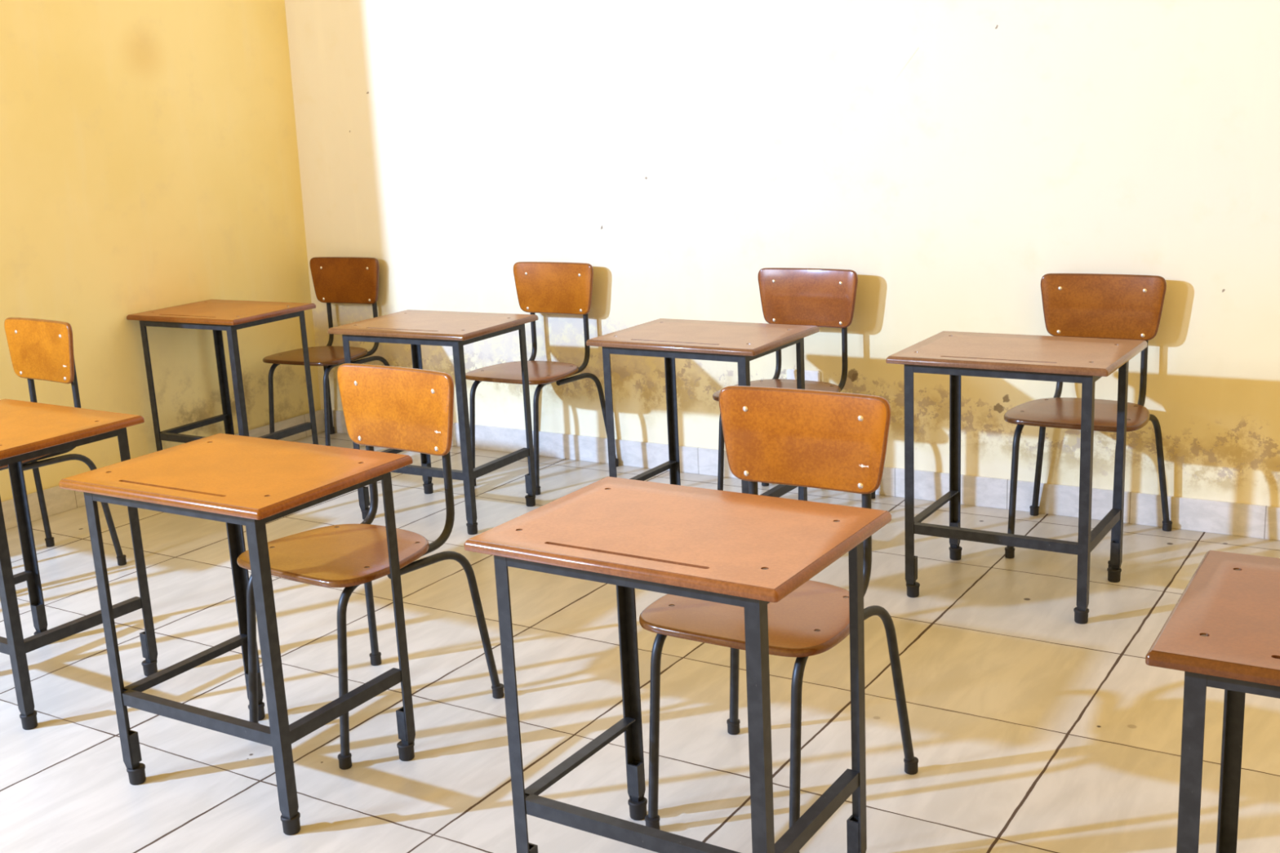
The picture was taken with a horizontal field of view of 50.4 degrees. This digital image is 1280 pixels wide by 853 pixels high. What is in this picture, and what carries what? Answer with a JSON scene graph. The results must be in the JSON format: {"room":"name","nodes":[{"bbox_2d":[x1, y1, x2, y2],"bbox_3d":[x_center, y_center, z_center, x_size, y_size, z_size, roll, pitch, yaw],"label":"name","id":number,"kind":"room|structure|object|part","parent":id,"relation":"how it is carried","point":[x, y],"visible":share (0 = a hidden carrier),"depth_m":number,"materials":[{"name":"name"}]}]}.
{"room":"classroom","nodes":[
{"label":"classroom","id":0,"kind":"room"},
{"bbox_2d":[0,0,320,502],"bbox_3d":[-4.032,-0.631,2.890,0.257,3.300,8.729,5,16,32],"label":"wall","id":1,"kind":"structure","parent":0,"point":[149,157],"depth_m":5.79,"materials":[{"name":"yellow paint"}]},
{"bbox_2d":[1,408,324,529],"bbox_3d":[-3.889,0.924,3.214,0.010,0.113,8.729,5,16,32],"label":"baseboard","id":2,"kind":"structure","parent":1,"relation":"attached to","point":[57,500],"depth_m":5.58,"materials":[{"name":"tile"}]},
{"bbox_2d":[0,431,1279,852],"bbox_3d":[-0.148,1.359,1.028,9.114,0.100,8.929,5,16,32],"label":"floor","id":3,"kind":"structure","parent":0,"point":[1034,729],"depth_m":3.50,"materials":[{"name":"tile"}]},
{"bbox_2d":[0,317,126,565],"bbox_3d":[-2.196,0.096,4.698,0.488,0.879,0.518,7,16,35],"label":"chair","id":4,"kind":"object","parent":3,"relation":"on","point":[42,349],"visible":0.7,"depth_m":4.78,"materials":[{"name":"wood"}]},
{"bbox_3d":[-2.221,0.089,4.662,0.440,0.018,0.386,7,16,35],"label":"seat","id":5,"kind":"part","parent":4,"relation":"part of","materials":[{"name":"brown wood"}]},
{"bbox_3d":[-2.325,0.097,4.777,0.022,0.847,0.481,8,17,38],"label":"frame","id":6,"kind":"part","parent":4,"relation":"part of","materials":[{"name":"black paint"}]},
{"bbox_3d":[-2.098,-0.268,4.776,0.409,0.218,0.032,7,16,35],"label":"backrest","id":7,"kind":"part","parent":4,"relation":"part of","materials":[{"name":"brown wood"}]},
{"bbox_3d":[-2.079,0.125,4.604,0.048,0.847,0.481,7,16,35],"label":"frame","id":8,"kind":"part","parent":4,"relation":"part of","materials":[{"name":"black paint"}]},
{"bbox_3d":[-2.262,0.273,4.942,0.047,0.424,0.295,2,14,20],"label":"leg","id":9,"kind":"part","parent":4,"relation":"part of","materials":[{"name":"black paint"}]},
{"bbox_3d":[-1.966,0.308,4.729,0.099,0.424,0.284,7,16,35],"label":"leg","id":10,"kind":"part","parent":4,"relation":"part of","materials":[{"name":"black paint"}]},
{"bbox_2d":[0,399,157,729],"bbox_3d":[-1.722,0.358,3.760,0.637,0.750,0.473,6,16,32],"label":"school desk","id":11,"kind":"object","parent":3,"relation":"on","point":[28,430],"visible":0.98,"depth_m":3.66,"materials":[{"name":"black paint"}]},
{"bbox_3d":[-1.611,0.415,3.463,0.028,0.693,0.028,6,16,32],"label":"leg","id":12,"kind":"part","parent":11,"relation":"part of","materials":[{"name":"black paint"}]},
{"bbox_3d":[-1.834,0.287,4.054,0.028,0.693,0.028,6,16,32],"label":"leg","id":13,"kind":"part","parent":11,"relation":"part of","materials":[{"name":"black paint"}]},
{"bbox_3d":[-1.522,0.050,3.544,0.026,0.028,0.359,6,16,32],"label":"apron rail","id":14,"kind":"part","parent":11,"relation":"part of","materials":[{"name":"black metal"}]},
{"bbox_3d":[-1.402,0.331,3.777,0.028,0.693,0.028,6,16,32],"label":"leg","id":15,"kind":"part","parent":11,"relation":"part of","materials":[{"name":"black paint"}]},
{"bbox_2d":[126,299,318,451],"bbox_3d":[-1.758,-0.134,5.861,0.637,0.750,0.473,5,15,30],"label":"school desk","id":16,"kind":"object","parent":3,"relation":"on","point":[218,316],"visible":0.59,"depth_m":5.77,"materials":[{"name":"black paint"}]},
{"bbox_3d":[-2.078,-0.117,5.828,0.028,0.693,0.028,5,15,30],"label":"leg","id":17,"kind":"part","parent":16,"relation":"part of","materials":[{"name":"black paint"}]},
{"bbox_3d":[-1.873,-0.421,5.622,0.487,0.028,0.026,5,15,30],"label":"apron rail","id":18,"kind":"part","parent":16,"relation":"part of","materials":[{"name":"black metal"}]},
{"bbox_3d":[-1.883,-0.203,6.150,0.028,0.693,0.028,5,15,30],"label":"leg","id":19,"kind":"part","parent":16,"relation":"part of","materials":[{"name":"black paint"}]},
{"bbox_3d":[-1.634,-0.079,5.569,0.028,0.693,0.028,5,15,30],"label":"leg","id":20,"kind":"part","parent":16,"relation":"part of","materials":[{"name":"black paint"}]},
{"bbox_3d":[-1.552,-0.445,5.654,0.026,0.028,0.359,5,15,30],"label":"apron rail","id":21,"kind":"part","parent":16,"relation":"part of","materials":[{"name":"black metal"}]},
{"bbox_3d":[-1.439,-0.165,5.892,0.028,0.693,0.028,5,15,30],"label":"leg","id":22,"kind":"part","parent":16,"relation":"part of","materials":[{"name":"black paint"}]},
{"bbox_2d":[58,433,415,835],"bbox_3d":[-0.894,0.456,3.167,0.637,0.750,0.473,5,15,31],"label":"school desk","id":23,"kind":"object","parent":3,"relation":"on","point":[237,481],"visible":0.94,"depth_m":3.05,"materials":[{"name":"black paint"}]},
{"bbox_3d":[-1.215,0.471,3.139,0.028,0.693,0.028,5,15,31],"label":"leg","id":24,"kind":"part","parent":23,"relation":"part of","materials":[{"name":"black paint"}]},
{"bbox_3d":[-1.012,0.168,2.929,0.487,0.028,0.026,5,15,31],"label":"apron rail","id":25,"kind":"part","parent":23,"relation":"part of","materials":[{"name":"black metal"}]},
{"bbox_3d":[-1.014,0.386,3.458,0.028,0.693,0.028,5,15,31],"label":"leg","id":26,"kind":"part","parent":23,"relation":"part of","materials":[{"name":"black paint"}]},
{"bbox_3d":[-0.776,0.512,2.873,0.028,0.693,0.028,5,15,31],"label":"leg","id":27,"kind":"part","parent":23,"relation":"part of","materials":[{"name":"black paint"}]},
{"bbox_3d":[-0.691,0.146,2.956,0.026,0.028,0.359,5,15,31],"label":"apron rail","id":28,"kind":"part","parent":23,"relation":"part of","materials":[{"name":"black metal"}]},
{"bbox_3d":[-0.575,0.426,3.192,0.028,0.693,0.028,5,15,31],"label":"leg","id":29,"kind":"part","parent":23,"relation":"part of","materials":[{"name":"black paint"}]},
{"bbox_2d":[262,257,390,445],"bbox_3d":[-1.458,-0.323,6.319,0.488,0.879,0.518,4,15,28],"label":"chair","id":30,"kind":"object","parent":3,"relation":"on","point":[340,280],"visible":0.88,"depth_m":6.36,"materials":[{"name":"wood"}]},
{"bbox_3d":[-1.597,-0.317,6.380,0.022,0.847,0.481,5,15,31],"label":"frame","id":31,"kind":"part","parent":30,"relation":"part of","materials":[{"name":"black paint"}]},
{"bbox_3d":[-1.479,-0.328,6.279,0.440,0.018,0.386,4,15,28],"label":"seat","id":32,"kind":"part","parent":30,"relation":"part of","materials":[{"name":"brown wood"}]},
{"bbox_3d":[-1.551,-0.141,6.551,0.047,0.424,0.295,0,14,12],"label":"leg","id":33,"kind":"part","parent":30,"relation":"part of","materials":[{"name":"black paint"}]},
{"bbox_3d":[-1.384,-0.688,6.411,0.409,0.218,0.032,4,15,28],"label":"backrest","id":34,"kind":"part","parent":30,"relation":"part of","materials":[{"name":"brown wood"}]},
{"bbox_3d":[-1.330,-0.297,6.241,0.022,0.847,0.482,3,15,24],"label":"frame","id":35,"kind":"part","parent":30,"relation":"part of","materials":[{"name":"black paint"}]},
{"bbox_3d":[-1.237,-0.119,6.386,0.046,0.424,0.295,10,18,43],"label":"leg","id":36,"kind":"part","parent":30,"relation":"part of","materials":[{"name":"black paint"}]},
{"bbox_2d":[236,363,503,769],"bbox_3d":[-0.721,0.318,3.434,0.488,0.879,0.518,6,16,34],"label":"chair","id":37,"kind":"object","parent":3,"relation":"on","point":[385,406],"visible":0.91,"depth_m":3.45,"materials":[{"name":"wood"}]},
{"bbox_3d":[-0.852,0.320,3.512,0.022,0.847,0.481,8,17,38],"label":"frame","id":38,"kind":"part","parent":37,"relation":"part of","materials":[{"name":"black paint"}]},
{"bbox_3d":[-0.746,0.312,3.397,0.440,0.018,0.386,6,16,34],"label":"seat","id":39,"kind":"part","parent":37,"relation":"part of","materials":[{"name":"brown wood"}]},
{"bbox_3d":[-0.790,0.496,3.677,0.047,0.424,0.295,2,14,19],"label":"leg","id":40,"kind":"part","parent":37,"relation":"part of","materials":[{"name":"black paint"}]},
{"bbox_3d":[-0.626,-0.045,3.514,0.409,0.218,0.032,6,16,34],"label":"backrest","id":41,"kind":"part","parent":37,"relation":"part of","materials":[{"name":"brown wood"}]},
{"bbox_3d":[-0.604,0.348,3.341,0.022,0.847,0.482,5,16,31],"label":"frame","id":42,"kind":"part","parent":37,"relation":"part of","materials":[{"name":"black paint"}]},
{"bbox_3d":[-0.499,0.528,3.476,0.295,0.424,0.046,-13,17,-37],"label":"leg","id":43,"kind":"part","parent":37,"relation":"part of","materials":[{"name":"black paint"}]},
{"bbox_2d":[327,310,537,534],"bbox_3d":[-0.759,-0.031,5.211,0.637,0.750,0.473,5,15,30],"label":"school desk","id":44,"kind":"object","parent":3,"relation":"on","point":[456,330],"visible":0.92,"depth_m":5.05,"materials":[{"name":"black paint"}]},
{"bbox_3d":[-1.079,-0.014,5.175,0.028,0.693,0.028,5,15,30],"label":"leg","id":45,"kind":"part","parent":44,"relation":"part of","materials":[{"name":"black paint"}]},
{"bbox_3d":[-0.873,-0.319,4.971,0.487,0.028,0.026,5,15,30],"label":"apron rail","id":46,"kind":"part","parent":44,"relation":"part of","materials":[{"name":"black metal"}]},
{"bbox_3d":[-0.886,-0.100,5.499,0.028,0.693,0.028,5,15,30],"label":"leg","id":47,"kind":"part","parent":44,"relation":"part of","materials":[{"name":"black paint"}]},
{"bbox_3d":[-0.633,0.023,4.920,0.028,0.693,0.028,5,15,30],"label":"leg","id":48,"kind":"part","parent":44,"relation":"part of","materials":[{"name":"black paint"}]},
{"bbox_3d":[-0.553,-0.343,5.005,0.026,0.028,0.359,5,15,30],"label":"apron rail","id":49,"kind":"part","parent":44,"relation":"part of","materials":[{"name":"black metal"}]},
{"bbox_3d":[-0.441,-0.063,5.244,0.028,0.693,0.028,5,15,30],"label":"leg","id":50,"kind":"part","parent":44,"relation":"part of","materials":[{"name":"black paint"}]},
{"bbox_2d":[465,262,618,495],"bbox_3d":[-0.449,-0.221,5.669,0.488,0.879,0.518,5,16,32],"label":"chair","id":51,"kind":"object","parent":3,"relation":"on","point":[541,287],"visible":0.87,"depth_m":5.70,"materials":[{"name":"wood"}]},
{"bbox_3d":[-0.583,-0.217,5.740,0.022,0.847,0.481,6,16,35],"label":"frame","id":52,"kind":"part","parent":51,"relation":"part of","materials":[{"name":"black paint"}]},
{"bbox_3d":[-0.472,-0.227,5.631,0.440,0.018,0.386,5,16,32],"label":"seat","id":53,"kind":"part","parent":51,"relation":"part of","materials":[{"name":"brown wood"}]},
{"bbox_3d":[-0.362,-0.585,5.754,0.409,0.218,0.032,5,16,32],"label":"backrest","id":54,"kind":"part","parent":51,"relation":"part of","materials":[{"name":"brown wood"}]},
{"bbox_3d":[-0.327,-0.193,5.582,0.022,0.847,0.482,4,15,28],"label":"frame","id":55,"kind":"part","parent":51,"relation":"part of","materials":[{"name":"black paint"}]},
{"bbox_3d":[-0.226,-0.013,5.721,0.295,0.424,0.046,-14,17,-40],"label":"leg","id":56,"kind":"part","parent":51,"relation":"part of","materials":[{"name":"black paint"}]},
{"bbox_2d":[464,476,891,852],"bbox_3d":[0.091,0.545,2.579,0.637,0.750,0.473,6,16,32],"label":"school desk","id":57,"kind":"object","parent":3,"relation":"on","point":[750,552],"visible":0.98,"depth_m":2.47,"materials":[{"name":"black paint"}]},
{"bbox_3d":[-0.231,0.558,2.556,0.028,0.693,0.028,6,16,32],"label":"leg","id":58,"kind":"part","parent":57,"relation":"part of","materials":[{"name":"black paint"}]},
{"bbox_3d":[-0.030,0.257,2.343,0.487,0.028,0.026,6,16,32],"label":"apron rail","id":59,"kind":"part","parent":57,"relation":"part of","materials":[{"name":"black metal"}]},
{"bbox_3d":[-0.023,0.474,2.872,0.028,0.693,0.028,6,16,32],"label":"leg","id":60,"kind":"part","parent":57,"relation":"part of","materials":[{"name":"black paint"}]},
{"bbox_3d":[0.204,0.601,2.283,0.028,0.693,0.028,6,16,32],"label":"leg","id":61,"kind":"part","parent":57,"relation":"part of","materials":[{"name":"black paint"}]},
{"bbox_3d":[0.411,0.516,2.598,0.028,0.693,0.028,6,16,32],"label":"leg","id":62,"kind":"part","parent":57,"relation":"part of","materials":[{"name":"black paint"}]},
{"bbox_2d":[586,318,819,501],"bbox_3d":[0.230,0.050,4.654,0.637,0.750,0.473,6,16,32],"label":"school desk","id":63,"kind":"object","parent":3,"relation":"on","point":[740,343],"visible":0.5,"depth_m":4.55,"materials":[{"name":"black paint"}]},
{"bbox_3d":[-0.091,0.063,4.633,0.028,0.693,0.028,6,16,32],"label":"leg","id":64,"kind":"part","parent":63,"relation":"part of","materials":[{"name":"black paint"}]},
{"bbox_3d":[0.118,-0.021,4.948,0.028,0.693,0.028,6,16,32],"label":"leg","id":65,"kind":"part","parent":63,"relation":"part of","materials":[{"name":"black paint"}]},
{"bbox_3d":[0.109,-0.239,4.419,0.487,0.028,0.026,6,16,32],"label":"apron rail","id":66,"kind":"part","parent":63,"relation":"part of","materials":[{"name":"black metal"}]},
{"bbox_3d":[0.342,0.106,4.357,0.028,0.693,0.028,6,16,32],"label":"leg","id":67,"kind":"part","parent":63,"relation":"part of","materials":[{"name":"black paint"}]},
{"bbox_3d":[0.430,-0.259,4.438,0.026,0.028,0.359,6,16,32],"label":"apron rail","id":68,"kind":"part","parent":63,"relation":"part of","materials":[{"name":"black metal"}]},
{"bbox_3d":[0.551,0.022,4.672,0.028,0.693,0.028,6,16,32],"label":"leg","id":69,"kind":"part","parent":63,"relation":"part of","materials":[{"name":"black paint"}]},
{"bbox_2d":[639,385,918,852],"bbox_3d":[0.273,0.392,2.908,0.488,0.879,0.518,5,16,31],"label":"chair","id":70,"kind":"object","parent":3,"relation":"on","point":[827,440],"visible":0.74,"depth_m":2.93,"materials":[{"name":"wood"}]},
{"bbox_3d":[0.139,0.395,2.978,0.022,0.847,0.481,6,16,35],"label":"frame","id":71,"kind":"part","parent":70,"relation":"part of","materials":[{"name":"black paint"}]},
{"bbox_3d":[0.194,0.571,3.146,0.047,0.424,0.295,1,14,16],"label":"leg","id":72,"kind":"part","parent":70,"relation":"part of","materials":[{"name":"black paint"}]},
{"bbox_3d":[0.251,0.386,2.870,0.440,0.018,0.386,5,16,31],"label":"seat","id":73,"kind":"part","parent":70,"relation":"part of","materials":[{"name":"brown wood"}]},
{"bbox_3d":[0.360,0.028,2.993,0.409,0.218,0.032,5,16,31],"label":"backrest","id":74,"kind":"part","parent":70,"relation":"part of","materials":[{"name":"brown wood"}]},
{"bbox_3d":[0.396,0.419,2.821,0.022,0.847,0.482,4,15,28],"label":"frame","id":75,"kind":"part","parent":70,"relation":"part of","materials":[{"name":"black paint"}]},
{"bbox_3d":[0.496,0.599,2.961,0.295,0.424,0.046,-14,17,-40],"label":"leg","id":76,"kind":"part","parent":70,"relation":"part of","materials":[{"name":"black paint"}]},
{"bbox_2d":[712,267,875,500],"bbox_3d":[0.541,-0.120,5.025,0.488,0.879,0.518,6,16,32],"label":"chair","id":77,"kind":"object","parent":3,"relation":"on","point":[819,297],"visible":0.48,"depth_m":5.09,"materials":[{"name":"wood"}]},
{"bbox_3d":[0.408,-0.117,5.098,0.022,0.847,0.481,7,16,35],"label":"frame","id":78,"kind":"part","parent":77,"relation":"part of","materials":[{"name":"black paint"}]},
{"bbox_3d":[0.518,-0.126,4.988,0.440,0.018,0.386,6,16,32],"label":"seat","id":79,"kind":"part","parent":77,"relation":"part of","materials":[{"name":"brown wood"}]},
{"bbox_3d":[0.630,-0.484,5.109,0.409,0.218,0.032,6,16,32],"label":"backrest","id":80,"kind":"part","parent":77,"relation":"part of","materials":[{"name":"brown wood"}]},
{"bbox_3d":[0.662,-0.092,4.937,0.022,0.847,0.482,5,15,29],"label":"frame","id":81,"kind":"part","parent":77,"relation":"part of","materials":[{"name":"black paint"}]},
{"bbox_2d":[885,331,1147,623],"bbox_3d":[1.133,0.133,4.104,0.637,0.750,0.473,6,16,32],"label":"school desk","id":82,"kind":"object","parent":3,"relation":"on","point":[1084,361],"visible":1,"depth_m":4.00,"materials":[{"name":"black paint"}]},
{"bbox_3d":[0.812,0.147,4.081,0.028,0.693,0.028,6,16,32],"label":"leg","id":83,"kind":"part","parent":82,"relation":"part of","materials":[{"name":"black paint"}]},
{"bbox_3d":[1.019,0.062,4.397,0.028,0.693,0.028,6,16,32],"label":"leg","id":84,"kind":"part","parent":82,"relation":"part of","materials":[{"name":"black paint"}]},
{"bbox_3d":[1.013,-0.155,3.868,0.487,0.028,0.026,6,16,32],"label":"apron rail","id":85,"kind":"part","parent":82,"relation":"part of","materials":[{"name":"black metal"}]},
{"bbox_3d":[1.247,0.189,3.808,0.028,0.693,0.028,6,16,32],"label":"leg","id":86,"kind":"part","parent":82,"relation":"part of","materials":[{"name":"black paint"}]},
{"bbox_3d":[1.453,0.105,4.124,0.028,0.693,0.028,6,16,32],"label":"leg","id":87,"kind":"part","parent":82,"relation":"part of","materials":[{"name":"black paint"}]},
{"bbox_2d":[1004,273,1172,567],"bbox_3d":[1.461,-0.038,4.479,0.488,0.879,0.518,6,16,32],"label":"chair","id":88,"kind":"object","parent":3,"relation":"on","point":[1086,305],"visible":0.87,"depth_m":4.53,"materials":[{"name":"wood"}]},
{"bbox_3d":[1.327,-0.034,4.551,0.022,0.847,0.481,7,16,35],"label":"frame","id":89,"kind":"part","parent":88,"relation":"part of","materials":[{"name":"black paint"}]},
{"bbox_3d":[1.383,0.141,4.718,0.047,0.424,0.295,1,14,16],"label":"leg","id":90,"kind":"part","parent":88,"relation":"part of","materials":[{"name":"black paint"}]},
{"bbox_3d":[1.438,-0.043,4.441,0.440,0.018,0.386,6,16,32],"label":"seat","id":91,"kind":"part","parent":88,"relation":"part of","materials":[{"name":"brown wood"}]},
{"bbox_3d":[1.548,-0.402,4.563,0.409,0.218,0.032,6,16,32],"label":"backrest","id":92,"kind":"part","parent":88,"relation":"part of","materials":[{"name":"brown wood"}]},
{"bbox_3d":[1.582,-0.010,4.391,0.022,0.847,0.482,4,15,29],"label":"frame","id":93,"kind":"part","parent":88,"relation":"part of","materials":[{"name":"black paint"}]},
{"bbox_3d":[1.683,0.170,4.530,0.295,0.424,0.046,-14,17,-40],"label":"leg","id":94,"kind":"part","parent":88,"relation":"part of","materials":[{"name":"black paint"}]},
{"bbox_2d":[1145,550,1279,852],"bbox_3d":[1.095,0.641,1.955,0.637,0.750,0.473,5,15,31],"label":"school desk","id":95,"kind":"object","parent":3,"relation":"on","point":[1223,630],"visible":1,"depth_m":1.90,"materials":[{"name":"black paint"}]},
{"bbox_3d":[0.774,0.656,1.926,0.028,0.693,0.028,5,15,31],"label":"leg","id":96,"kind":"part","parent":95,"relation":"part of","materials":[{"name":"black paint"}]},
{"bbox_3d":[0.975,0.571,2.245,0.028,0.693,0.028,5,15,31],"label":"leg","id":97,"kind":"part","parent":95,"relation":"part of","materials":[{"name":"black paint"}]},
{"bbox_3d":[0.977,0.353,1.717,0.487,0.028,0.026,5,15,31],"label":"apron rail","id":98,"kind":"part","parent":95,"relation":"part of","materials":[{"name":"black metal"}]},
{"bbox_2d":[284,0,1279,506],"bbox_3d":[2.084,-1.252,4.212,9.114,3.300,0.200,5,16,32],"label":"wall","id":99,"kind":"structure","parent":0,"point":[953,157],"depth_m":5.08,"materials":[{"name":"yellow paint"}]},
{"bbox_2d":[323,408,1279,540],"bbox_3d":[2.196,0.330,4.435,8.903,0.113,0.010,5,16,32],"label":"baseboard","id":100,"kind":"structure","parent":99,"relation":"attached to","point":[1255,521],"depth_m":5.01,"materials":[{"name":"tile"}]},
{"bbox_2d":[786,368,820,382],"bbox_3d":[0.638,-0.178,5.307,0.140,0.085,0.014,5,16,32],"label":"wall plate","id":101,"kind":"object","parent":99,"relation":"attached to","point":[813,375],"visible":0.44,"depth_m":5.28,"materials":[{"name":"white plastic"}]}
]}

